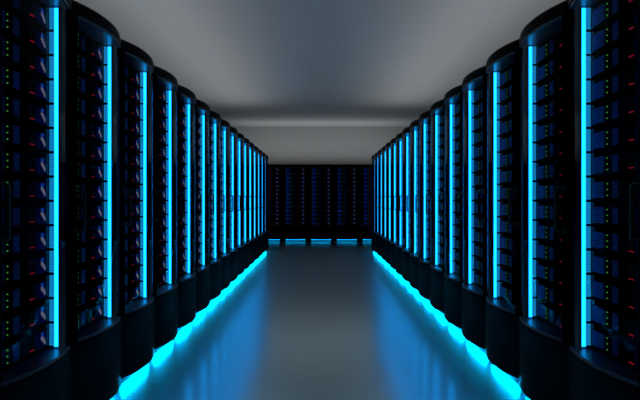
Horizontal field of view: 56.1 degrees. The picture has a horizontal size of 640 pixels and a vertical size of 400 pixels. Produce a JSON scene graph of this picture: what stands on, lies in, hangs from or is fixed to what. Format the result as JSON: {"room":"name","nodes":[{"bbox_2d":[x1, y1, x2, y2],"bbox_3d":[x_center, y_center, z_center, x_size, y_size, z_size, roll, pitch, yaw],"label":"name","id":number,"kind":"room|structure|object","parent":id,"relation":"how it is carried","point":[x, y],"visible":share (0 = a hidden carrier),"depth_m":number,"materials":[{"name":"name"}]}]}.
{"room":"server room","nodes":[
{"label":"server room","id":0,"kind":"room"},
{"bbox_2d":[75,0,564,126],"bbox_3d":[0.000,-2.244,7.475,6.200,0.100,21.150,0,0,0],"label":"ceiling","id":1,"kind":"structure","parent":0,"point":[254,63],"depth_m":8.69,"materials":[{"name":"grey paint"}]},
{"bbox_2d":[110,239,529,399],"bbox_3d":[0.000,1.206,7.475,6.200,0.100,21.150,0,0,0],"label":"floor","id":2,"kind":"structure","parent":0,"point":[313,319],"depth_m":4.83,"materials":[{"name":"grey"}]},
{"bbox_2d":[0,0,71,399],"bbox_3d":[-1.683,0.081,2.580,1.065,2.150,0.712,0,0,0],"label":"rack","id":3,"kind":"object","parent":2,"relation":"on","point":[36,35],"visible":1,"depth_m":2.71,"materials":[{"name":"black metal"}]},
{"bbox_2d":[49,8,57,346],"bbox_3d":[-1.263,-0.107,2.850,0.042,1.609,0.010,0,0,0],"label":"light","id":4,"kind":"object","parent":3,"relation":"on","point":[53,12],"depth_m":2.85,"materials":[{"name":"blue plastic"}]},
{"bbox_2d":[71,0,120,399],"bbox_3d":[-1.683,0.081,3.300,1.065,2.150,0.712,0,0,0],"label":"rack","id":5,"kind":"object","parent":2,"relation":"on","point":[96,42],"visible":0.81,"depth_m":3.39,"materials":[{"name":"black metal"}]},
{"bbox_2d":[104,47,110,316],"bbox_3d":[-1.263,-0.107,3.570,0.042,1.609,0.010,0,0,0],"label":"light","id":6,"kind":"object","parent":5,"relation":"on","point":[107,50],"depth_m":3.57,"materials":[{"name":"blue plastic"}]},
{"bbox_2d":[121,39,153,378],"bbox_3d":[-1.683,0.081,4.020,1.065,2.150,0.712,0,0,0],"label":"rack","id":7,"kind":"object","parent":2,"relation":"on","point":[137,67],"visible":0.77,"depth_m":4.13,"materials":[{"name":"black metal"}]},
{"bbox_2d":[140,72,145,297],"bbox_3d":[-1.263,-0.107,4.290,0.042,1.609,0.010,0,0,0],"label":"light","id":8,"kind":"object","parent":7,"relation":"on","point":[142,74],"depth_m":4.29,"materials":[{"name":"blue plastic"}]},
{"bbox_2d":[154,66,177,349],"bbox_3d":[-1.683,0.081,4.740,1.065,2.150,0.712,0,0,0],"label":"rack","id":9,"kind":"object","parent":2,"relation":"on","point":[165,83],"visible":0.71,"depth_m":4.90,"materials":[{"name":"black metal"}]},
{"bbox_2d":[166,91,170,283],"bbox_3d":[-1.263,-0.107,5.010,0.042,1.609,0.010,0,0,0],"label":"light","id":10,"kind":"object","parent":9,"relation":"on","point":[168,93],"depth_m":5.01,"materials":[{"name":"blue plastic"}]},
{"bbox_2d":[178,85,195,328],"bbox_3d":[-1.683,0.081,5.460,1.065,2.150,0.712,0,0,0],"label":"rack","id":11,"kind":"object","parent":2,"relation":"on","point":[186,97],"visible":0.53,"depth_m":5.69,"materials":[{"name":"black metal"}]},
{"bbox_2d":[185,104,189,272],"bbox_3d":[-1.263,-0.107,5.730,0.042,1.609,0.010,0,0,0],"label":"light","id":12,"kind":"object","parent":11,"relation":"on","point":[187,106],"depth_m":5.73,"materials":[{"name":"blue plastic"}]},
{"bbox_2d":[196,99,209,312],"bbox_3d":[-1.683,0.081,6.180,1.065,2.150,0.712,0,0,0],"label":"rack","id":13,"kind":"object","parent":2,"relation":"on","point":[202,109],"visible":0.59,"depth_m":6.44,"materials":[{"name":"black metal"}]},
{"bbox_2d":[200,115,204,264],"bbox_3d":[-1.263,-0.107,6.450,0.042,1.609,0.010,0,0,0],"label":"light","id":14,"kind":"object","parent":13,"relation":"on","point":[202,117],"depth_m":6.45,"materials":[{"name":"blue plastic"}]},
{"bbox_2d":[210,110,220,299],"bbox_3d":[-1.683,0.081,6.900,1.065,2.150,0.712,0,0,0],"label":"rack","id":15,"kind":"object","parent":2,"relation":"on","point":[215,118],"visible":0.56,"depth_m":7.16,"materials":[{"name":"black metal"}]},
{"bbox_2d":[212,124,215,257],"bbox_3d":[-1.263,-0.107,7.170,0.042,1.609,0.010,0,0,0],"label":"light","id":16,"kind":"object","parent":15,"relation":"on","point":[213,125],"depth_m":7.17,"materials":[{"name":"blue plastic"}]},
{"bbox_2d":[221,119,229,289],"bbox_3d":[-1.683,0.081,7.620,1.065,2.150,0.712,0,0,0],"label":"rack","id":17,"kind":"object","parent":2,"relation":"on","point":[225,126],"visible":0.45,"depth_m":7.88,"materials":[{"name":"black metal"}]},
{"bbox_2d":[222,131,225,252],"bbox_3d":[-1.263,-0.107,7.890,0.042,1.609,0.010,0,0,0],"label":"light","id":18,"kind":"object","parent":17,"relation":"on","point":[223,132],"depth_m":7.89,"materials":[{"name":"blue plastic"}]},
{"bbox_2d":[230,126,237,281],"bbox_3d":[-1.683,0.081,8.340,1.065,2.150,0.712,0,0,0],"label":"rack","id":19,"kind":"object","parent":2,"relation":"on","point":[233,131],"visible":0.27,"depth_m":8.61,"materials":[{"name":"black metal"}]},
{"bbox_2d":[230,136,232,248],"bbox_3d":[-1.263,-0.107,8.610,0.042,1.609,0.010,0,0,0],"label":"light","id":20,"kind":"object","parent":19,"relation":"on","point":[231,137],"depth_m":8.60,"materials":[{"name":"blue plastic"}]},
{"bbox_2d":[237,133,243,274],"bbox_3d":[-1.683,0.081,9.060,1.065,2.150,0.712,0,0,0],"label":"rack","id":21,"kind":"object","parent":2,"relation":"on","point":[240,139],"visible":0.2,"depth_m":9.32,"materials":[{"name":"black metal"}]},
{"bbox_2d":[238,141,239,244],"bbox_3d":[-1.263,-0.107,9.330,0.042,1.609,0.010,0,0,0],"label":"light","id":22,"kind":"object","parent":21,"relation":"on","point":[238,141],"depth_m":9.33,"materials":[{"name":"blue plastic"}]},
{"bbox_2d":[244,138,249,268],"bbox_3d":[-1.683,0.081,9.780,1.065,2.150,0.712,0,0,0],"label":"rack","id":23,"kind":"object","parent":2,"relation":"on","point":[246,141],"visible":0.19,"depth_m":10.04,"materials":[{"name":"black metal"}]},
{"bbox_2d":[244,146,245,241],"bbox_3d":[-1.263,-0.107,10.050,0.042,1.609,0.010,0,0,0],"label":"light","id":24,"kind":"object","parent":23,"relation":"on","point":[244,146],"depth_m":10.05,"materials":[{"name":"blue plastic"}]},
{"bbox_2d":[249,142,254,263],"bbox_3d":[-1.683,0.081,10.500,1.065,2.150,0.712,0,0,0],"label":"rack","id":25,"kind":"object","parent":2,"relation":"on","point":[252,146],"visible":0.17,"depth_m":10.76,"materials":[{"name":"black metal"}]},
{"bbox_2d":[249,149,250,238],"bbox_3d":[-1.263,-0.107,10.770,0.042,1.609,0.010,0,0,0],"label":"light","id":26,"kind":"object","parent":25,"relation":"on","point":[249,149],"depth_m":10.77,"materials":[{"name":"blue plastic"}]},
{"bbox_2d":[254,146,258,259],"bbox_3d":[-1.683,0.081,11.220,1.065,2.150,0.712,0,0,0],"label":"rack","id":27,"kind":"object","parent":2,"relation":"on","point":[256,150],"visible":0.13,"depth_m":11.48,"materials":[{"name":"black metal"}]},
{"bbox_2d":[254,152,254,235],"bbox_3d":[-1.263,-0.107,11.490,0.042,1.609,0.010,0,0,0],"label":"light","id":28,"kind":"object","parent":27,"relation":"on","point":[254,152],"depth_m":11.49,"materials":[{"name":"blue plastic"}]},
{"bbox_2d":[258,149,261,255],"bbox_3d":[-1.683,0.081,11.940,1.065,2.150,0.712,0,0,0],"label":"rack","id":29,"kind":"object","parent":2,"relation":"on","point":[260,151],"visible":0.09,"depth_m":12.20,"materials":[{"name":"black metal"}]},
{"bbox_2d":[258,155,258,233],"bbox_3d":[-1.263,-0.107,12.210,0.042,1.609,0.010,0,0,0],"label":"light","id":30,"kind":"object","parent":29,"relation":"on","point":[258,155],"depth_m":12.21,"materials":[{"name":"blue plastic"}]},
{"bbox_2d":[262,152,265,252],"bbox_3d":[-1.683,0.081,12.660,1.065,2.150,0.712,0,0,0],"label":"rack","id":31,"kind":"object","parent":2,"relation":"on","point":[263,154],"visible":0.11,"depth_m":12.92,"materials":[{"name":"black metal"}]},
{"bbox_2d":[265,155,268,249],"bbox_3d":[-1.683,0.081,13.380,1.065,2.150,0.712,0,0,0],"label":"rack","id":32,"kind":"object","parent":2,"relation":"on","point":[267,157],"visible":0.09,"depth_m":13.64,"materials":[{"name":"black metal"}]},
{"bbox_2d":[268,164,282,240],"bbox_3d":[-1.406,0.081,17.218,0.712,2.150,1.065,0,0,0],"label":"rack","id":33,"kind":"object","parent":2,"relation":"on","point":[275,171],"visible":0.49,"depth_m":16.82,"materials":[{"name":"black metal"}]},
{"bbox_2d":[283,164,307,240],"bbox_3d":[-0.686,0.081,17.218,0.712,2.150,1.065,0,0,0],"label":"rack","id":34,"kind":"object","parent":2,"relation":"on","point":[295,176],"visible":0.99,"depth_m":16.82,"materials":[{"name":"black metal"}]},
{"bbox_2d":[308,164,333,240],"bbox_3d":[0.034,0.081,17.218,0.712,2.150,1.065,0,0,0],"label":"rack","id":35,"kind":"object","parent":2,"relation":"on","point":[320,176],"visible":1,"depth_m":16.82,"materials":[{"name":"black metal"}]},
{"bbox_2d":[334,164,359,240],"bbox_3d":[0.754,0.081,17.218,0.712,2.150,1.065,0,0,0],"label":"rack","id":36,"kind":"object","parent":2,"relation":"on","point":[346,176],"visible":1,"depth_m":16.82,"materials":[{"name":"black metal"}]},
{"bbox_2d":[360,164,371,240],"bbox_3d":[1.474,0.081,17.218,0.712,2.150,1.065,0,0,0],"label":"rack","id":37,"kind":"object","parent":2,"relation":"on","point":[365,169],"visible":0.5,"depth_m":16.82,"materials":[{"name":"black metal"}]},
{"bbox_2d":[371,155,374,249],"bbox_3d":[1.683,0.081,13.380,1.065,2.150,0.712,0,0,0],"label":"rack","id":38,"kind":"object","parent":2,"relation":"on","point":[372,157],"visible":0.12,"depth_m":13.64,"materials":[{"name":"black metal"}]},
{"bbox_2d":[374,152,377,252],"bbox_3d":[1.683,0.081,12.660,1.065,2.150,0.712,0,0,0],"label":"rack","id":39,"kind":"object","parent":2,"relation":"on","point":[375,154],"visible":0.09,"depth_m":12.92,"materials":[{"name":"black metal"}]},
{"bbox_2d":[378,149,381,255],"bbox_3d":[1.683,0.081,11.940,1.065,2.150,0.712,0,0,0],"label":"rack","id":40,"kind":"object","parent":2,"relation":"on","point":[379,151],"visible":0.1,"depth_m":12.20,"materials":[{"name":"black metal"}]},
{"bbox_2d":[381,155,381,233],"bbox_3d":[1.263,-0.107,12.210,0.042,1.609,0.010,0,0,0],"label":"light","id":41,"kind":"object","parent":40,"relation":"on","point":[381,155],"depth_m":12.21,"materials":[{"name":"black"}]},
{"bbox_2d":[381,146,385,259],"bbox_3d":[1.683,0.081,11.220,1.065,2.150,0.712,0,0,0],"label":"rack","id":42,"kind":"object","parent":2,"relation":"on","point":[383,150],"visible":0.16,"depth_m":11.48,"materials":[{"name":"black metal"}]},
{"bbox_2d":[385,152,385,235],"bbox_3d":[1.263,-0.107,11.490,0.042,1.609,0.010,0,0,0],"label":"light","id":43,"kind":"object","parent":42,"relation":"on","point":[385,152],"depth_m":11.49,"materials":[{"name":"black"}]},
{"bbox_2d":[385,142,390,263],"bbox_3d":[1.683,0.081,10.500,1.065,2.150,0.712,0,0,0],"label":"rack","id":44,"kind":"object","parent":2,"relation":"on","point":[387,146],"visible":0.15,"depth_m":10.76,"materials":[{"name":"black metal"}]},
{"bbox_2d":[389,149,390,238],"bbox_3d":[1.263,-0.107,10.770,0.042,1.609,0.010,0,0,0],"label":"light","id":45,"kind":"object","parent":44,"relation":"on","point":[389,149],"depth_m":10.77,"materials":[{"name":"blue plastic"}]},
{"bbox_2d":[390,138,395,268],"bbox_3d":[1.683,0.081,9.780,1.065,2.150,0.712,0,0,0],"label":"rack","id":46,"kind":"object","parent":2,"relation":"on","point":[392,141],"visible":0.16,"depth_m":10.04,"materials":[{"name":"black metal"}]},
{"bbox_2d":[394,146,395,241],"bbox_3d":[1.263,-0.107,10.050,0.042,1.609,0.010,0,0,0],"label":"light","id":47,"kind":"object","parent":46,"relation":"on","point":[394,146],"depth_m":10.05,"materials":[{"name":"blue plastic"}]},
{"bbox_2d":[396,133,402,274],"bbox_3d":[1.683,0.081,9.060,1.065,2.150,0.712,0,0,0],"label":"rack","id":48,"kind":"object","parent":2,"relation":"on","point":[399,139],"visible":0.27,"depth_m":9.32,"materials":[{"name":"black metal"}]},
{"bbox_2d":[400,141,401,244],"bbox_3d":[1.263,-0.107,9.330,0.042,1.609,0.010,0,0,0],"label":"light","id":49,"kind":"object","parent":48,"relation":"on","point":[400,141],"depth_m":9.33,"materials":[{"name":"blue plastic"}]},
{"bbox_2d":[402,126,409,281],"bbox_3d":[1.683,0.081,8.340,1.065,2.150,0.712,0,0,0],"label":"rack","id":50,"kind":"object","parent":2,"relation":"on","point":[406,131],"visible":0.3,"depth_m":8.61,"materials":[{"name":"black metal"}]},
{"bbox_2d":[406,136,409,248],"bbox_3d":[1.263,-0.107,8.610,0.042,1.609,0.010,0,0,0],"label":"light","id":51,"kind":"object","parent":50,"relation":"on","point":[407,137],"depth_m":8.61,"materials":[{"name":"blue plastic"}]},
{"bbox_2d":[410,119,418,289],"bbox_3d":[1.683,0.081,7.620,1.065,2.150,0.712,0,0,0],"label":"rack","id":52,"kind":"object","parent":2,"relation":"on","point":[414,126],"visible":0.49,"depth_m":7.88,"materials":[{"name":"black metal"}]},
{"bbox_2d":[414,131,417,252],"bbox_3d":[1.263,-0.107,7.890,0.042,1.609,0.010,0,0,0],"label":"light","id":53,"kind":"object","parent":52,"relation":"on","point":[415,132],"depth_m":7.89,"materials":[{"name":"blue plastic"}]},
{"bbox_2d":[419,110,429,299],"bbox_3d":[1.683,0.081,6.900,1.065,2.150,0.712,0,0,0],"label":"rack","id":54,"kind":"object","parent":2,"relation":"on","point":[424,118],"visible":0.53,"depth_m":7.16,"materials":[{"name":"black metal"}]},
{"bbox_2d":[424,124,427,257],"bbox_3d":[1.263,-0.107,7.170,0.042,1.609,0.010,0,0,0],"label":"light","id":55,"kind":"object","parent":54,"relation":"on","point":[425,125],"depth_m":7.17,"materials":[{"name":"blue plastic"}]},
{"bbox_2d":[430,99,443,312],"bbox_3d":[1.683,0.081,6.180,1.065,2.150,0.712,0,0,0],"label":"rack","id":56,"kind":"object","parent":2,"relation":"on","point":[437,109],"visible":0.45,"depth_m":6.44,"materials":[{"name":"black metal"}]},
{"bbox_2d":[435,115,439,264],"bbox_3d":[1.263,-0.107,6.450,0.042,1.609,0.010,0,0,0],"label":"light","id":57,"kind":"object","parent":56,"relation":"on","point":[437,117],"depth_m":6.45,"materials":[{"name":"blue plastic"}]},
{"bbox_2d":[444,85,461,328],"bbox_3d":[1.683,0.081,5.460,1.065,2.150,0.712,0,0,0],"label":"rack","id":58,"kind":"object","parent":2,"relation":"on","point":[453,97],"visible":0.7,"depth_m":5.71,"materials":[{"name":"black metal"}]},
{"bbox_2d":[450,104,454,272],"bbox_3d":[1.263,-0.107,5.730,0.042,1.609,0.010,0,0,0],"label":"light","id":59,"kind":"object","parent":58,"relation":"on","point":[452,106],"depth_m":5.73,"materials":[{"name":"blue plastic"}]},
{"bbox_2d":[462,66,485,349],"bbox_3d":[1.683,0.081,4.740,1.065,2.150,0.712,0,0,0],"label":"rack","id":60,"kind":"object","parent":2,"relation":"on","point":[474,83],"visible":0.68,"depth_m":4.93,"materials":[{"name":"black metal"}]},
{"bbox_2d":[469,91,473,283],"bbox_3d":[1.263,-0.107,5.010,0.042,1.609,0.010,0,0,0],"label":"light","id":61,"kind":"object","parent":60,"relation":"on","point":[471,93],"depth_m":5.01,"materials":[{"name":"blue plastic"}]},
{"bbox_2d":[486,39,518,378],"bbox_3d":[1.683,0.081,4.020,1.065,2.150,0.712,0,0,0],"label":"rack","id":62,"kind":"object","parent":2,"relation":"on","point":[502,67],"visible":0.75,"depth_m":4.14,"materials":[{"name":"black metal"}]},
{"bbox_2d":[494,72,499,297],"bbox_3d":[1.263,-0.107,4.290,0.042,1.609,0.010,0,0,0],"label":"light","id":63,"kind":"object","parent":62,"relation":"on","point":[496,74],"depth_m":4.29,"materials":[{"name":"blue plastic"}]},
{"bbox_2d":[519,0,568,399],"bbox_3d":[1.683,0.081,3.300,1.065,2.150,0.712,0,0,0],"label":"rack","id":64,"kind":"object","parent":2,"relation":"on","point":[543,42],"visible":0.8,"depth_m":3.37,"materials":[{"name":"black metal"}]},
{"bbox_2d":[529,47,535,316],"bbox_3d":[1.263,-0.107,3.570,0.042,1.609,0.010,0,0,0],"label":"light","id":65,"kind":"object","parent":64,"relation":"on","point":[532,50],"depth_m":3.57,"materials":[{"name":"blue plastic"}]},
{"bbox_2d":[568,0,639,399],"bbox_3d":[1.683,0.081,2.580,1.065,2.150,0.712,0,0,0],"label":"rack","id":66,"kind":"object","parent":2,"relation":"on","point":[604,35],"visible":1,"depth_m":2.73,"materials":[{"name":"black metal"}]},
{"bbox_2d":[582,8,590,346],"bbox_3d":[1.263,-0.107,2.850,0.042,1.609,0.010,0,0,0],"label":"light","id":67,"kind":"object","parent":66,"relation":"on","point":[586,12],"depth_m":2.85,"materials":[{"name":"blue plastic"}]},
{"bbox_2d":[234,127,405,164],"bbox_3d":[0.000,-0.519,18.000,6.200,3.350,0.100,0,0,0],"label":"wall","id":68,"kind":"structure","parent":0,"point":[282,145],"depth_m":17.95,"materials":[{"name":"grey paint"}]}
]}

